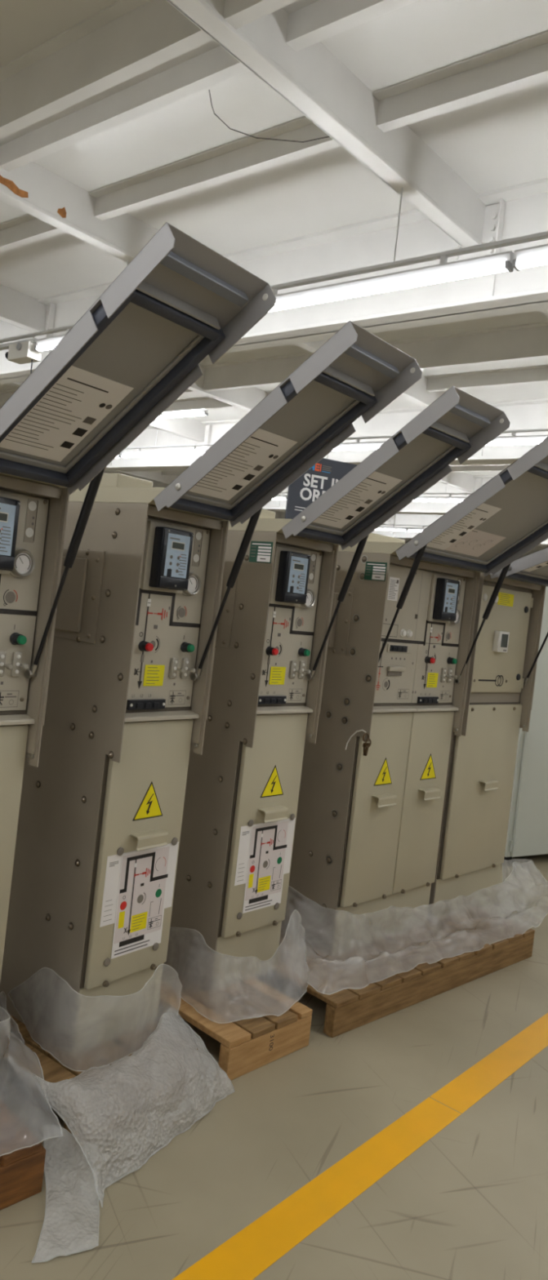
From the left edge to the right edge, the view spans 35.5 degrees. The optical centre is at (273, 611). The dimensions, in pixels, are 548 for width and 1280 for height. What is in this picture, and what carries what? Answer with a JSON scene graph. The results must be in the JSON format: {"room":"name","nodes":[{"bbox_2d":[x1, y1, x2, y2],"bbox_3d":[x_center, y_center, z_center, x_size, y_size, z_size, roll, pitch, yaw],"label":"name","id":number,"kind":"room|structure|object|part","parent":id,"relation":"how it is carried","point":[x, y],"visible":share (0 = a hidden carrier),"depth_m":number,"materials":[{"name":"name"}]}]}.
{"room":"factory floor","nodes":[
{"label":"factory floor","id":0,"kind":"room"},
{"bbox_2d":[0,853,547,1279],"bbox_3d":[1.258,1.659,7.749,18.500,0.120,24.600,7,1,40],"label":"floor","id":1,"kind":"structure","parent":0,"point":[470,1202],"depth_m":2.40,"materials":[{"name":"paint"}]},
{"bbox_2d":[0,1099,45,1210],"bbox_3d":[-1.076,1.330,2.198,0.636,0.130,0.802,6,1,-45],"label":"wooden pallet","id":2,"kind":"object","parent":1,"relation":"on","point":[21,1171],"visible":1,"depth_m":2.11,"materials":[{"name":"brown wood"}]},
{"bbox_2d":[0,991,63,1156],"bbox_3d":[-0.785,1.173,2.303,0.317,0.241,0.594,6,1,-36],"label":"plastic sheet","id":3,"kind":"object","parent":2,"relation":"on","point":[2,991],"visible":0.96,"depth_m":2.24,"materials":[{"name":"white"}]},
{"bbox_2d":[0,222,275,980],"bbox_3d":[-0.755,0.246,2.185,1.411,2.096,0.368,7,1,37],"label":"tall cabinet","id":4,"kind":"object","parent":2,"relation":"on","point":[141,344],"visible":1,"depth_m":2.04,"materials":[{"name":"metal"}]},
{"bbox_3d":[-0.699,0.144,2.245,0.027,0.016,0.016,7,1,37],"label":"plug knob","id":5,"kind":"part","parent":4,"relation":"part of","materials":[{"name":"beige plastic"}]},
{"bbox_3d":[-0.814,0.692,2.204,0.021,0.796,0.325,7,1,37],"label":"door","id":6,"kind":"part","parent":4,"relation":"part of","materials":[{"name":"beige paint"}]},
{"bbox_3d":[-0.668,0.147,2.285,0.027,0.016,0.016,7,1,37],"label":"plug knob","id":7,"kind":"part","parent":4,"relation":"part of","materials":[{"name":"beige plastic"}]},
{"bbox_3d":[-0.745,-0.027,2.206,0.012,0.576,0.321,7,1,37],"label":"control panel","id":8,"kind":"part","parent":4,"relation":"part of","materials":[{"name":"grey paint"}]},
{"bbox_3d":[-0.777,0.372,2.200,0.060,1.441,0.340,7,1,37],"label":"frame","id":9,"kind":"part","parent":4,"relation":"part of","materials":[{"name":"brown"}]},
{"bbox_3d":[-0.938,0.450,2.530,0.742,1.643,0.012,7,1,37],"label":"panel","id":10,"kind":"part","parent":4,"relation":"part of","materials":[{"name":"metal"}]},
{"bbox_3d":[-0.597,0.019,2.286,0.103,0.289,0.010,7,1,37],"label":"strut rod","id":11,"kind":"part","parent":4,"relation":"part of","materials":[{"name":"black paint"}]},
{"bbox_2d":[0,302,204,473],"bbox_3d":[-0.420,-0.503,1.972,0.453,0.327,0.248,7,1,37],"label":"panel","id":12,"kind":"object","parent":4,"relation":"on","point":[138,354],"depth_m":1.98,"materials":[{"name":"paint"}]},
{"bbox_3d":[-0.369,-0.522,1.935,0.644,0.475,0.320,7,1,37],"label":"hinged lid","id":13,"kind":"part","parent":4,"relation":"part of","materials":[{"name":"paint"}]},
{"bbox_2d":[0,1008,155,1135],"bbox_3d":[-0.699,1.367,2.719,0.803,0.130,0.470,7,1,38],"label":"wooden pallet","id":14,"kind":"object","parent":1,"relation":"on","point":[11,1043],"visible":0.06,"depth_m":2.55,"materials":[{"name":"brown wood"}]},
{"bbox_2d":[7,963,182,1071],"bbox_3d":[-0.548,1.194,2.582,0.546,0.238,0.295,6,1,-7],"label":"plastic sheet","id":15,"kind":"object","parent":14,"relation":"on","point":[161,963],"visible":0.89,"depth_m":2.58,"materials":[{"name":"white"}]},
{"bbox_2d":[0,320,422,1055],"bbox_3d":[-0.354,0.287,2.632,1.411,2.096,0.369,7,1,39],"label":"tall cabinet","id":16,"kind":"object","parent":14,"relation":"on","point":[138,615],"visible":0.99,"depth_m":2.60,"materials":[{"name":"metal"}]},
{"bbox_3d":[-0.742,0.470,2.715,0.740,1.643,0.004,7,1,39],"label":"panel","id":17,"kind":"part","parent":16,"relation":"part of","materials":[{"name":"metal"}]},
{"bbox_3d":[-0.620,-0.052,2.647,0.235,0.280,0.016,7,1,39],"label":"plate","id":18,"kind":"part","parent":16,"relation":"part of","materials":[{"name":"metal"}]},
{"bbox_3d":[-0.481,1.228,2.668,0.006,0.196,0.340,7,1,39],"label":"panel","id":19,"kind":"part","parent":16,"relation":"part of","materials":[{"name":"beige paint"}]},
{"bbox_3d":[-0.412,0.733,2.652,0.021,0.796,0.325,7,1,39],"label":"door","id":20,"kind":"part","parent":16,"relation":"part of","materials":[{"name":"beige paint"}]},
{"bbox_3d":[-0.385,0.703,2.632,0.040,0.042,0.124,7,1,39],"label":"pull handle","id":21,"kind":"part","parent":16,"relation":"part of","materials":[{"name":"beige paint"}]},
{"bbox_3d":[-0.375,0.413,2.648,0.060,1.441,0.340,7,1,39],"label":"frame","id":22,"kind":"part","parent":16,"relation":"part of","materials":[{"name":"brown metal"}]},
{"bbox_3d":[-0.343,0.014,2.654,0.012,0.576,0.321,7,1,39],"label":"control panel","id":23,"kind":"part","parent":16,"relation":"part of","materials":[{"name":"grey paint"}]},
{"bbox_3d":[-0.295,0.185,2.691,0.027,0.016,0.016,7,1,39],"label":"plug knob","id":24,"kind":"part","parent":16,"relation":"part of","materials":[{"name":"beige plastic"}]},
{"bbox_3d":[-0.264,0.188,2.730,0.027,0.016,0.016,7,1,39],"label":"plug knob","id":25,"kind":"part","parent":16,"relation":"part of","materials":[{"name":"beige plastic"}]},
{"bbox_3d":[-0.527,0.491,2.982,0.742,1.643,0.012,7,1,39],"label":"panel","id":26,"kind":"part","parent":16,"relation":"part of","materials":[{"name":"metal"}]},
{"bbox_3d":[-0.193,0.060,2.729,0.103,0.289,0.010,7,1,39],"label":"strut rod","id":27,"kind":"part","parent":16,"relation":"part of","materials":[{"name":"black paint"}]},
{"bbox_2d":[181,380,359,509],"bbox_3d":[-0.023,-0.463,2.413,0.453,0.327,0.248,7,1,39],"label":"panel","id":28,"kind":"object","parent":16,"relation":"on","point":[311,417],"depth_m":2.44,"materials":[{"name":"paint"}]},
{"bbox_3d":[0.027,-0.482,2.374,0.644,0.475,0.320,7,1,39],"label":"hinged lid","id":29,"kind":"part","parent":16,"relation":"part of","materials":[{"name":"paint"}]},
{"bbox_2d":[6,1007,233,1262],"bbox_3d":[-0.483,1.350,2.361,0.462,0.213,0.870,7,1,22],"label":"bubble wrap","id":30,"kind":"object","parent":1,"relation":"on","point":[118,1113],"visible":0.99,"depth_m":2.28,"materials":[{"name":"white plastic"}]},
{"bbox_2d":[151,965,312,1081],"bbox_3d":[-0.295,1.408,3.128,0.801,0.130,0.400,7,1,43],"label":"wooden pallet","id":31,"kind":"object","parent":1,"relation":"on","point":[246,1046],"visible":0.56,"depth_m":2.91,"materials":[{"name":"brown wood"}]},
{"bbox_2d":[161,909,310,1023],"bbox_3d":[-0.101,1.226,3.013,0.574,0.275,0.390,6,1,-12],"label":"plastic sheet","id":32,"kind":"object","parent":31,"relation":"on","point":[294,909],"visible":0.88,"depth_m":3.01,"materials":[{"name":"white"}]},
{"bbox_2d":[163,386,510,992],"bbox_3d":[0.028,0.325,3.124,1.411,2.096,0.369,7,1,42],"label":"tall cabinet","id":33,"kind":"object","parent":31,"relation":"on","point":[274,624],"visible":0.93,"depth_m":3.08,"materials":[{"name":"metal"}]},
{"bbox_3d":[-0.354,0.508,3.230,0.740,1.643,0.004,7,1,42],"label":"panel","id":34,"kind":"part","parent":33,"relation":"part of","materials":[{"name":"metal"}]},
{"bbox_3d":[-0.236,-0.015,3.158,0.235,0.280,0.016,7,1,42],"label":"plate","id":35,"kind":"part","parent":33,"relation":"part of","materials":[{"name":"metal"}]},
{"bbox_3d":[-0.098,1.266,3.161,0.006,0.196,0.340,7,1,42],"label":"panel","id":36,"kind":"part","parent":33,"relation":"part of","materials":[{"name":"beige paint"}]},
{"bbox_3d":[-0.047,-0.208,3.013,0.107,0.075,0.002,7,1,42],"label":"rating plate","id":37,"kind":"part","parent":33,"relation":"part of","materials":[{"name":"green"}]},
{"bbox_3d":[-0.029,0.771,3.144,0.021,0.796,0.325,7,1,42],"label":"door","id":38,"kind":"part","parent":33,"relation":"part of","materials":[{"name":"beige paint"}]},
{"bbox_3d":[-0.003,0.741,3.123,0.040,0.042,0.124,7,1,42],"label":"pull handle","id":39,"kind":"part","parent":33,"relation":"part of","materials":[{"name":"beige paint"}]},
{"bbox_3d":[0.008,0.451,3.140,0.060,1.441,0.340,7,1,42],"label":"frame","id":40,"kind":"part","parent":33,"relation":"part of","materials":[{"name":"brown metal"}]},
{"bbox_3d":[-0.123,0.532,3.482,0.742,1.643,0.012,7,1,42],"label":"panel","id":41,"kind":"part","parent":33,"relation":"part of","materials":[{"name":"metal"}]},
{"bbox_3d":[0.041,0.052,3.147,0.012,0.576,0.321,7,1,42],"label":"control panel","id":42,"kind":"part","parent":33,"relation":"part of","materials":[{"name":"grey paint"}]},
{"bbox_3d":[0.091,0.223,3.180,0.027,0.016,0.016,7,1,42],"label":"plug knob","id":43,"kind":"part","parent":33,"relation":"part of","materials":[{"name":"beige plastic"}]},
{"bbox_3d":[0.124,0.227,3.217,0.027,0.016,0.016,7,1,42],"label":"plug knob","id":44,"kind":"part","parent":33,"relation":"part of","materials":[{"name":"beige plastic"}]},
{"bbox_3d":[0.196,0.099,3.212,0.103,0.289,0.010,7,1,42],"label":"strut rod","id":45,"kind":"part","parent":33,"relation":"part of","materials":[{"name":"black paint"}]},
{"bbox_3d":[0.392,-0.446,2.848,0.644,0.475,0.320,7,1,42],"label":"hinged lid","id":46,"kind":"part","parent":33,"relation":"part of","materials":[{"name":"paint"}]},
{"bbox_2d":[284,457,357,519],"bbox_3d":[0.258,0.210,6.067,0.630,2.571,0.500,6,1,-25],"label":"sign","id":47,"kind":"object","parent":1,"relation":"on","point":[326,473],"visible":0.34,"depth_m":5.97,"materials":[{"name":"grey"}]},
{"bbox_2d":[172,1013,547,1279],"bbox_3d":[2.056,1.725,4.476,0.123,0.001,8.603,7,1,41],"label":"floor line","id":48,"kind":"object","parent":1,"relation":"on","point":[248,1253],"depth_m":2.35,"materials":[{"name":"yellow paint"}]},
{"bbox_2d":[253,906,534,1037],"bbox_3d":[0.430,1.483,3.862,1.415,0.129,0.854,6,1,-44],"label":"wooden pallet","id":49,"kind":"object","parent":1,"relation":"on","point":[471,930],"visible":0.52,"depth_m":3.50,"materials":[{"name":"brown wood"}]},
{"bbox_2d":[277,861,547,995],"bbox_3d":[0.733,1.341,3.966,0.626,0.234,2.096,7,1,44],"label":"plastic sheet","id":50,"kind":"object","parent":49,"relation":"on","point":[529,861],"visible":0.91,"depth_m":3.55,"materials":[{"name":"white"}]},
{"bbox_2d":[280,436,547,955],"bbox_3d":[0.602,0.384,3.680,1.410,2.096,0.732,7,1,44],"label":"tall cabinet","id":51,"kind":"object","parent":49,"relation":"on","point":[400,645],"visible":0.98,"depth_m":3.58,"materials":[{"name":"metal"}]},
{"bbox_3d":[0.109,0.556,3.679,0.740,1.643,0.004,7,1,44],"label":"panel","id":52,"kind":"part","parent":51,"relation":"part of","materials":[{"name":"metal"}]},
{"bbox_3d":[0.218,0.032,3.599,0.235,0.280,0.034,7,1,44],"label":"plate","id":53,"kind":"part","parent":51,"relation":"part of","materials":[{"name":"metal"}]},
{"bbox_2d":[345,729,371,755],"bbox_3d":[0.339,0.523,3.440,0.100,0.104,0.046,7,1,44],"label":"bunch","id":54,"kind":"object","parent":51,"relation":"hanging from","point":[366,744],"visible":1,"depth_m":3.41,"materials":[{"name":"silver metal"}]},
{"bbox_3d":[0.410,-0.162,3.455,0.107,0.075,0.002,7,1,44],"label":"rating plate","id":55,"kind":"part","parent":51,"relation":"part of","materials":[{"name":"green"}]},
{"bbox_3d":[0.434,0.819,3.586,0.021,0.796,0.334,7,1,44],"label":"door","id":56,"kind":"part","parent":51,"relation":"part of","materials":[{"name":"beige paint"}]},
{"bbox_3d":[0.481,1.326,3.722,0.006,0.196,0.680,7,1,44],"label":"panel","id":57,"kind":"part","parent":51,"relation":"part of","materials":[{"name":"beige paint"}]},
{"bbox_3d":[0.460,0.789,3.565,0.040,0.042,0.124,7,1,44],"label":"pull handle","id":58,"kind":"part","parent":51,"relation":"part of","materials":[{"name":"beige paint"}]},
{"bbox_3d":[0.446,0.125,3.427,0.103,0.289,0.010,7,1,44],"label":"strut rod","id":59,"kind":"part","parent":51,"relation":"part of","materials":[{"name":"black paint"}]},
{"bbox_3d":[0.513,0.252,3.590,0.018,0.040,0.110,7,1,44],"label":"panel handle","id":60,"kind":"part","parent":51,"relation":"part of","materials":[{"name":"grey paint"}]},
{"bbox_3d":[0.547,0.093,3.614,0.014,0.034,0.034,7,1,44],"label":"round knob","id":61,"kind":"part","parent":51,"relation":"part of","materials":[{"name":"white plastic"}]},
{"bbox_3d":[0.585,0.510,3.701,0.060,1.441,0.680,7,1,44],"label":"frame","id":62,"kind":"part","parent":51,"relation":"part of","materials":[{"name":"brown metal"}]},
{"bbox_3d":[0.579,0.097,3.647,0.014,0.034,0.034,7,1,44],"label":"round knob","id":63,"kind":"part","parent":51,"relation":"part of","materials":[{"name":"white plastic"}]},
{"bbox_3d":[0.619,0.112,3.708,0.012,0.576,0.661,7,1,44],"label":"control panel","id":64,"kind":"part","parent":51,"relation":"part of","materials":[{"name":"grey paint"}]},
{"bbox_3d":[0.666,0.842,3.827,0.021,0.796,0.326,7,1,44],"label":"door","id":65,"kind":"part","parent":51,"relation":"part of","materials":[{"name":"beige paint"}]},
{"bbox_3d":[0.692,0.812,3.805,0.040,0.042,0.124,7,1,44],"label":"pull handle","id":66,"kind":"part","parent":51,"relation":"part of","materials":[{"name":"beige paint"}]},
{"bbox_3d":[0.583,0.604,4.169,0.742,1.643,0.012,7,1,44],"label":"panel","id":67,"kind":"part","parent":51,"relation":"part of","materials":[{"name":"metal"}]},
{"bbox_3d":[0.960,-0.388,3.399,0.644,0.475,0.656,7,1,44],"label":"hinged lid","id":68,"kind":"part","parent":51,"relation":"part of","materials":[{"name":"paint"}]},
{"bbox_3d":[0.903,0.172,3.901,0.103,0.289,0.010,7,1,44],"label":"strut rod","id":69,"kind":"part","parent":51,"relation":"part of","materials":[{"name":"black paint"}]},
{"bbox_2d":[424,471,547,564],"bbox_3d":[0.914,-0.368,3.442,0.453,0.327,0.584,7,1,44],"label":"panel","id":70,"kind":"object","parent":51,"relation":"on","point":[515,516],"depth_m":3.48,"materials":[{"name":"paint"}]},
{"bbox_2d":[426,546,547,921],"bbox_3d":[1.100,0.507,4.154,1.482,1.952,0.619,7,1,44],"label":"tall cabinet","id":71,"kind":"object","parent":49,"relation":"on","point":[505,653],"visible":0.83,"depth_m":4.17,"materials":[{"name":"metal"}]},
{"bbox_3d":[0.611,0.607,4.199,0.740,1.643,0.004,7,1,44],"label":"panel","id":72,"kind":"part","parent":71,"relation":"part of","materials":[{"name":"metal"}]},
{"bbox_3d":[0.954,1.374,4.213,0.006,0.196,0.598,7,1,44],"label":"panel","id":73,"kind":"part","parent":71,"relation":"part of","materials":[{"name":"beige paint"}]},
{"bbox_3d":[1.023,0.866,4.195,0.021,0.822,0.574,7,1,44],"label":"door","id":74,"kind":"part","parent":71,"relation":"part of","materials":[{"name":"beige paint"}]},
{"bbox_3d":[1.047,0.849,4.174,0.040,0.042,0.124,7,1,44],"label":"pull handle","id":75,"kind":"part","parent":71,"relation":"part of","materials":[{"name":"beige paint"}]},
{"bbox_3d":[1.096,0.143,4.184,0.022,0.509,0.538,7,1,44],"label":"door","id":76,"kind":"part","parent":71,"relation":"part of","materials":[{"name":"beige paint"}]},
{"bbox_3d":[1.453,-0.263,3.868,0.716,0.335,0.580,7,1,44],"label":"hinged lid","id":77,"kind":"part","parent":71,"relation":"part of","materials":[{"name":"paint"}]},
{"bbox_3d":[1.028,0.650,4.630,0.742,1.643,0.012,7,1,44],"label":"panel","id":78,"kind":"part","parent":71,"relation":"part of","materials":[{"name":"metal"}]},
{"bbox_2d":[515,564,547,580],"bbox_3d":[1.405,-0.257,3.913,0.508,0.224,0.507,7,1,44],"label":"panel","id":79,"kind":"object","parent":71,"relation":"on","point":[537,572],"depth_m":4.06,"materials":[{"name":"paint"}]},
{"bbox_3d":[1.345,0.224,4.357,0.106,0.276,0.010,7,1,44],"label":"strut rod","id":80,"kind":"part","parent":71,"relation":"part of","materials":[{"name":"black paint"}]},
{"bbox_2d":[499,858,530,920],"bbox_3d":[1.332,1.465,4.620,0.072,0.332,0.491,7,1,34],"label":"plastic sheet","id":81,"kind":"object","parent":1,"relation":"on","point":[513,859],"visible":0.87,"depth_m":4.58,"materials":[{"name":"white"}]},
{"bbox_2d":[503,586,547,862],"bbox_3d":[1.844,0.678,5.983,0.900,2.000,0.650,6,1,-32],"label":"tall cabinet","id":82,"kind":"object","parent":1,"relation":"on","point":[527,825],"visible":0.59,"depth_m":5.56,"materials":[{"name":"white metal"}]},
{"bbox_2d":[0,0,547,478],"bbox_3d":[1.671,-1.987,7.708,18.500,0.120,24.600,7,1,40],"label":"ceiling","id":83,"kind":"structure","parent":0,"point":[500,142],"depth_m":3.85,"materials":[{"name":"white paint"}]},
{"bbox_2d":[0,284,55,367],"bbox_3d":[-2.843,-2.173,5.064,0.260,0.470,3.488,7,1,40],"label":"beam","id":84,"kind":"structure","parent":83,"relation":"attached to","point":[17,308],"depth_m":6.26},
{"bbox_2d":[0,146,158,263],"bbox_3d":[-1.490,-2.007,3.927,0.260,0.470,3.488,7,1,40],"label":"beam","id":85,"kind":"structure","parent":83,"relation":"attached to","point":[31,188],"depth_m":4.40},
{"bbox_2d":[0,187,547,343],"bbox_3d":[-0.833,-1.792,4.757,17.500,0.337,0.029,7,1,40],"label":"rail","id":86,"kind":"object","parent":85,"relation":"attached to","point":[535,237],"depth_m":3.61,"materials":[{"name":"white metal"}]},
{"bbox_2d":[0,337,41,373],"bbox_3d":[-1.667,-1.422,5.410,0.460,0.555,0.112,7,1,40],"label":"junction box","id":87,"kind":"object","parent":86,"relation":"hanging from","point":[21,352],"visible":0.78,"depth_m":5.29,"materials":[{"name":"white plastic"}]},
{"bbox_3d":[-1.633,-1.686,5.412,0.460,0.023,0.040,7,1,40],"label":"support rail","id":88,"kind":"part","parent":87,"relation":"part of","materials":[{"name":"white metal"}]},
{"bbox_3d":[-1.514,-1.341,5.288,0.015,0.430,0.008,6,1,-5],"label":"hanging cord","id":89,"kind":"part","parent":87,"relation":"part of","materials":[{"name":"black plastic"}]},
{"bbox_2d":[34,328,70,352],"bbox_3d":[-0.873,-1.575,4.772,1.500,0.104,0.051,7,1,40],"label":"tube light","id":90,"kind":"object","parent":86,"relation":"attached to","point":[45,344],"visible":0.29,"depth_m":5.16,"materials":[{"name":"white"}]},
{"bbox_2d":[269,250,514,311],"bbox_3d":[0.339,-1.427,3.754,1.500,0.104,0.051,7,1,40],"label":"tube light","id":91,"kind":"object","parent":86,"relation":"attached to","point":[443,272],"visible":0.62,"depth_m":3.58,"materials":[{"name":"white plastic"}]},
{"bbox_2d":[511,244,547,271],"bbox_3d":[1.494,-1.285,2.783,1.500,0.104,0.051,7,1,40],"label":"tube light","id":92,"kind":"object","parent":86,"relation":"attached to","point":[536,255],"visible":1,"depth_m":3.21,"materials":[{"name":"white plastic"}]},
{"bbox_2d":[6,381,212,462],"bbox_3d":[-1.966,-2.116,8.888,0.260,0.470,3.488,7,1,40],"label":"beam","id":93,"kind":"structure","parent":83,"relation":"attached to","point":[184,427],"depth_m":9.97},
{"bbox_2d":[111,470,178,484],"bbox_3d":[-2.441,-2.225,13.850,0.260,0.470,3.488,7,1,40],"label":"beam","id":94,"kind":"structure","parent":83,"relation":"attached to","point":[157,476],"depth_m":14.32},
{"bbox_2d":[0,0,297,138],"bbox_3d":[-1.532,-2.144,3.872,18.500,0.206,0.107,7,1,40],"label":"beam","id":95,"kind":"structure","parent":83,"relation":"attached to","point":[126,39],"depth_m":3.11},
{"bbox_2d":[0,0,418,171],"bbox_3d":[-1.335,-2.175,4.102,18.500,0.106,0.108,7,1,40],"label":"beam","id":96,"kind":"structure","parent":83,"relation":"attached to","point":[310,22],"depth_m":3.33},
{"bbox_2d":[208,89,329,142],"bbox_3d":[-0.043,-1.946,3.448,0.538,0.048,0.160,6,1,-25],"label":"loose wire","id":97,"kind":"object","parent":96,"relation":"hanging from","point":[209,90],"visible":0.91,"depth_m":3.50,"materials":[{"name":"black plastic"}]},
{"bbox_2d":[187,364,328,458],"bbox_3d":[-0.613,-1.950,7.752,0.260,0.470,3.488,7,1,40],"label":"trim","id":98,"kind":"structure","parent":83,"relation":"attached to","point":[246,398],"depth_m":8.02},
{"bbox_2d":[0,177,547,384],"bbox_3d":[-0.385,-1.872,5.277,18.500,0.520,0.200,7,1,40],"label":"trim","id":99,"kind":"structure","parent":83,"relation":"attached to","point":[371,242],"depth_m":4.51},
{"bbox_2d":[0,30,547,253],"bbox_3d":[-0.972,-2.138,4.540,18.500,0.106,0.112,7,1,40],"label":"beam","id":100,"kind":"structure","parent":83,"relation":"attached to","point":[522,64],"depth_m":3.62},
{"bbox_2d":[0,321,547,408],"bbox_3d":[0.698,-1.921,6.560,18.500,0.206,0.111,7,1,40],"label":"beam","id":101,"kind":"structure","parent":83,"relation":"attached to","point":[526,341],"depth_m":6.15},
{"bbox_2d":[266,493,280,506],"bbox_3d":[-1.088,-2.059,12.713,0.260,0.470,3.488,7,1,40],"label":"beam","id":102,"kind":"structure","parent":83,"relation":"attached to","point":[273,503],"depth_m":14.03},
{"bbox_2d":[103,465,509,475],"bbox_3d":[3.489,-1.692,9.915,18.500,0.106,0.107,7,1,40],"label":"beam","id":103,"kind":"structure","parent":83,"relation":"attached to","point":[480,468],"depth_m":10.78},
{"bbox_2d":[103,463,511,471],"bbox_3d":[2.929,-1.698,9.248,18.500,0.206,0.107,7,1,40],"label":"beam","id":104,"kind":"structure","parent":83,"relation":"attached to","point":[468,464],"depth_m":9.97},
{"bbox_2d":[141,475,496,515],"bbox_3d":[4.076,-1.425,10.653,18.500,0.520,0.200,7,1,40],"label":"trim","id":105,"kind":"structure","parent":83,"relation":"attached to","point":[414,507],"depth_m":12.18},
{"bbox_2d":[104,398,547,471],"bbox_3d":[1.845,-1.648,7.965,18.500,0.520,0.200,7,1,40],"label":"skylight","id":106,"kind":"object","parent":83,"relation":"attached to","point":[531,414],"depth_m":8.65,"materials":[{"name":"white glass"}]},
{"bbox_2d":[165,0,506,302],"bbox_3d":[-0.137,-1.841,2.790,0.260,0.470,3.488,7,1,40],"label":"beam","id":107,"kind":"structure","parent":83,"relation":"attached to","point":[311,78],"depth_m":3.30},
{"bbox_2d":[161,364,547,413],"bbox_3d":[1.259,-1.915,7.228,18.500,0.106,0.107,7,1,40],"label":"beam","id":108,"kind":"structure","parent":83,"relation":"attached to","point":[533,374],"depth_m":6.95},
{"bbox_2d":[156,409,208,418],"bbox_3d":[-1.274,-2.176,9.452,1.500,0.104,0.051,7,1,40],"label":"tube light","id":109,"kind":"object","parent":108,"relation":"attached to","point":[194,413],"visible":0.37,"depth_m":9.18,"materials":[{"name":"white"}]},
{"bbox_2d":[293,339,483,456],"bbox_3d":[0.741,-1.784,6.615,0.260,0.470,3.488,7,1,40],"label":"beam","id":110,"kind":"structure","parent":83,"relation":"attached to","point":[417,393],"depth_m":7.12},
{"bbox_2d":[124,428,547,448],"bbox_3d":[1.373,-1.629,7.405,17.500,0.223,0.029,7,1,40],"label":"trim","id":111,"kind":"structure","parent":110,"relation":"attached to","point":[540,429],"depth_m":7.88,"materials":[{"name":"white metal"}]},
{"bbox_2d":[120,445,208,457],"bbox_3d":[-1.211,-1.781,9.562,1.500,0.104,0.051,7,1,40],"label":"tube light","id":112,"kind":"object","parent":111,"relation":"attached to","point":[193,451],"visible":0.75,"depth_m":9.55,"materials":[{"name":"white plastic"}]},
{"bbox_2d":[331,438,386,451],"bbox_3d":[1.114,-1.496,7.609,1.500,0.104,0.051,7,1,40],"label":"tube light","id":113,"kind":"object","parent":111,"relation":"attached to","point":[366,445],"visible":0.34,"depth_m":7.88,"materials":[{"name":"white plastic"}]},
{"bbox_2d":[485,431,547,445],"bbox_3d":[2.277,-1.353,6.632,1.500,0.104,0.051,7,1,40],"label":"tube light","id":114,"kind":"object","parent":111,"relation":"attached to","point":[530,439],"visible":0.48,"depth_m":6.88,"materials":[{"name":"white"}]},
{"bbox_2d":[382,514,395,535],"bbox_3d":[1.143,-1.835,15.400,0.260,0.470,3.488,7,1,40],"label":"beam","id":115,"kind":"structure","parent":83,"relation":"attached to","point":[392,520],"depth_m":16.70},
{"bbox_2d":[271,511,547,545],"bbox_3d":[6.307,-1.202,13.341,18.500,0.520,0.200,7,1,40],"label":"beam","id":116,"kind":"structure","parent":83,"relation":"attached to","point":[400,518],"depth_m":16.44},
{"bbox_2d":[438,471,482,497],"bbox_3d":[1.618,-1.726,10.439,0.260,0.470,3.488,7,1,40],"label":"beam","id":117,"kind":"structure","parent":83,"relation":"attached to","point":[463,481],"depth_m":11.50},
{"bbox_2d":[537,309,547,318],"bbox_3d":[2.094,-1.618,5.478,0.260,0.470,3.488,7,1,40],"label":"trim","id":118,"kind":"structure","parent":83,"relation":"attached to","point":[544,312],"depth_m":4.84,"materials":[{"name":"white"}]},
{"bbox_2d":[404,542,544,558],"bbox_3d":[9.351,0.626,17.232,18.500,3.550,0.154,7,1,40],"label":"wall","id":119,"kind":"structure","parent":0,"point":[535,548],"depth_m":20.02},
{"bbox_3d":[2.971,-1.560,9.302,0.260,0.470,3.488,7,1,40],"label":"trim","id":120,"kind":"structure","parent":0,"visible":0},
{"bbox_2d":[280,485,471,494],"bbox_3d":[3.608,-1.443,10.093,17.500,0.147,0.029,7,1,40],"label":"trim","id":121,"kind":"structure","parent":120,"relation":"attached to","point":[446,486],"depth_m":11.20,"materials":[{"name":"white"}]},
{"bbox_2d":[272,495,287,499],"bbox_3d":[-0.370,-1.805,13.424,1.500,0.104,0.051,7,1,40],"label":"tube light","id":122,"kind":"object","parent":121,"relation":"attached to","point":[277,497],"visible":0.14,"depth_m":13.01,"materials":[{"name":"white plastic"}]},
{"bbox_2d":[413,493,466,502],"bbox_3d":[1.955,-1.520,11.471,1.500,0.104,0.051,7,1,40],"label":"tube light","id":123,"kind":"object","parent":121,"relation":"attached to","point":[441,499],"visible":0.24,"depth_m":11.25,"materials":[{"name":"white plastic"}]},
{"bbox_3d":[5.202,-1.337,11.990,0.260,0.470,3.488,7,1,40],"label":"trim","id":124,"kind":"structure","parent":0,"visible":0},
{"bbox_2d":[382,524,428,526],"bbox_3d":[5.838,-1.220,12.780,17.500,0.147,0.029,7,1,40],"label":"trim","id":125,"kind":"structure","parent":124,"relation":"attached to","point":[382,524],"depth_m":15.64,"materials":[{"name":"white metal"}]},
{"bbox_2d":[375,524,407,531],"bbox_3d":[1.860,-1.582,16.112,1.500,0.104,0.051,7,1,40],"label":"tube light","id":126,"kind":"object","parent":125,"relation":"attached to","point":[380,528],"visible":0.5,"depth_m":15.82,"materials":[{"name":"white plastic"}]},
{"bbox_2d":[407,525,425,531],"bbox_3d":[3.023,-1.439,15.136,1.500,0.104,0.051,7,1,40],"label":"tube light","id":127,"kind":"object","parent":125,"relation":"attached to","point":[408,528],"visible":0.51,"depth_m":15.50,"materials":[{"name":"white plastic"}]}
]}

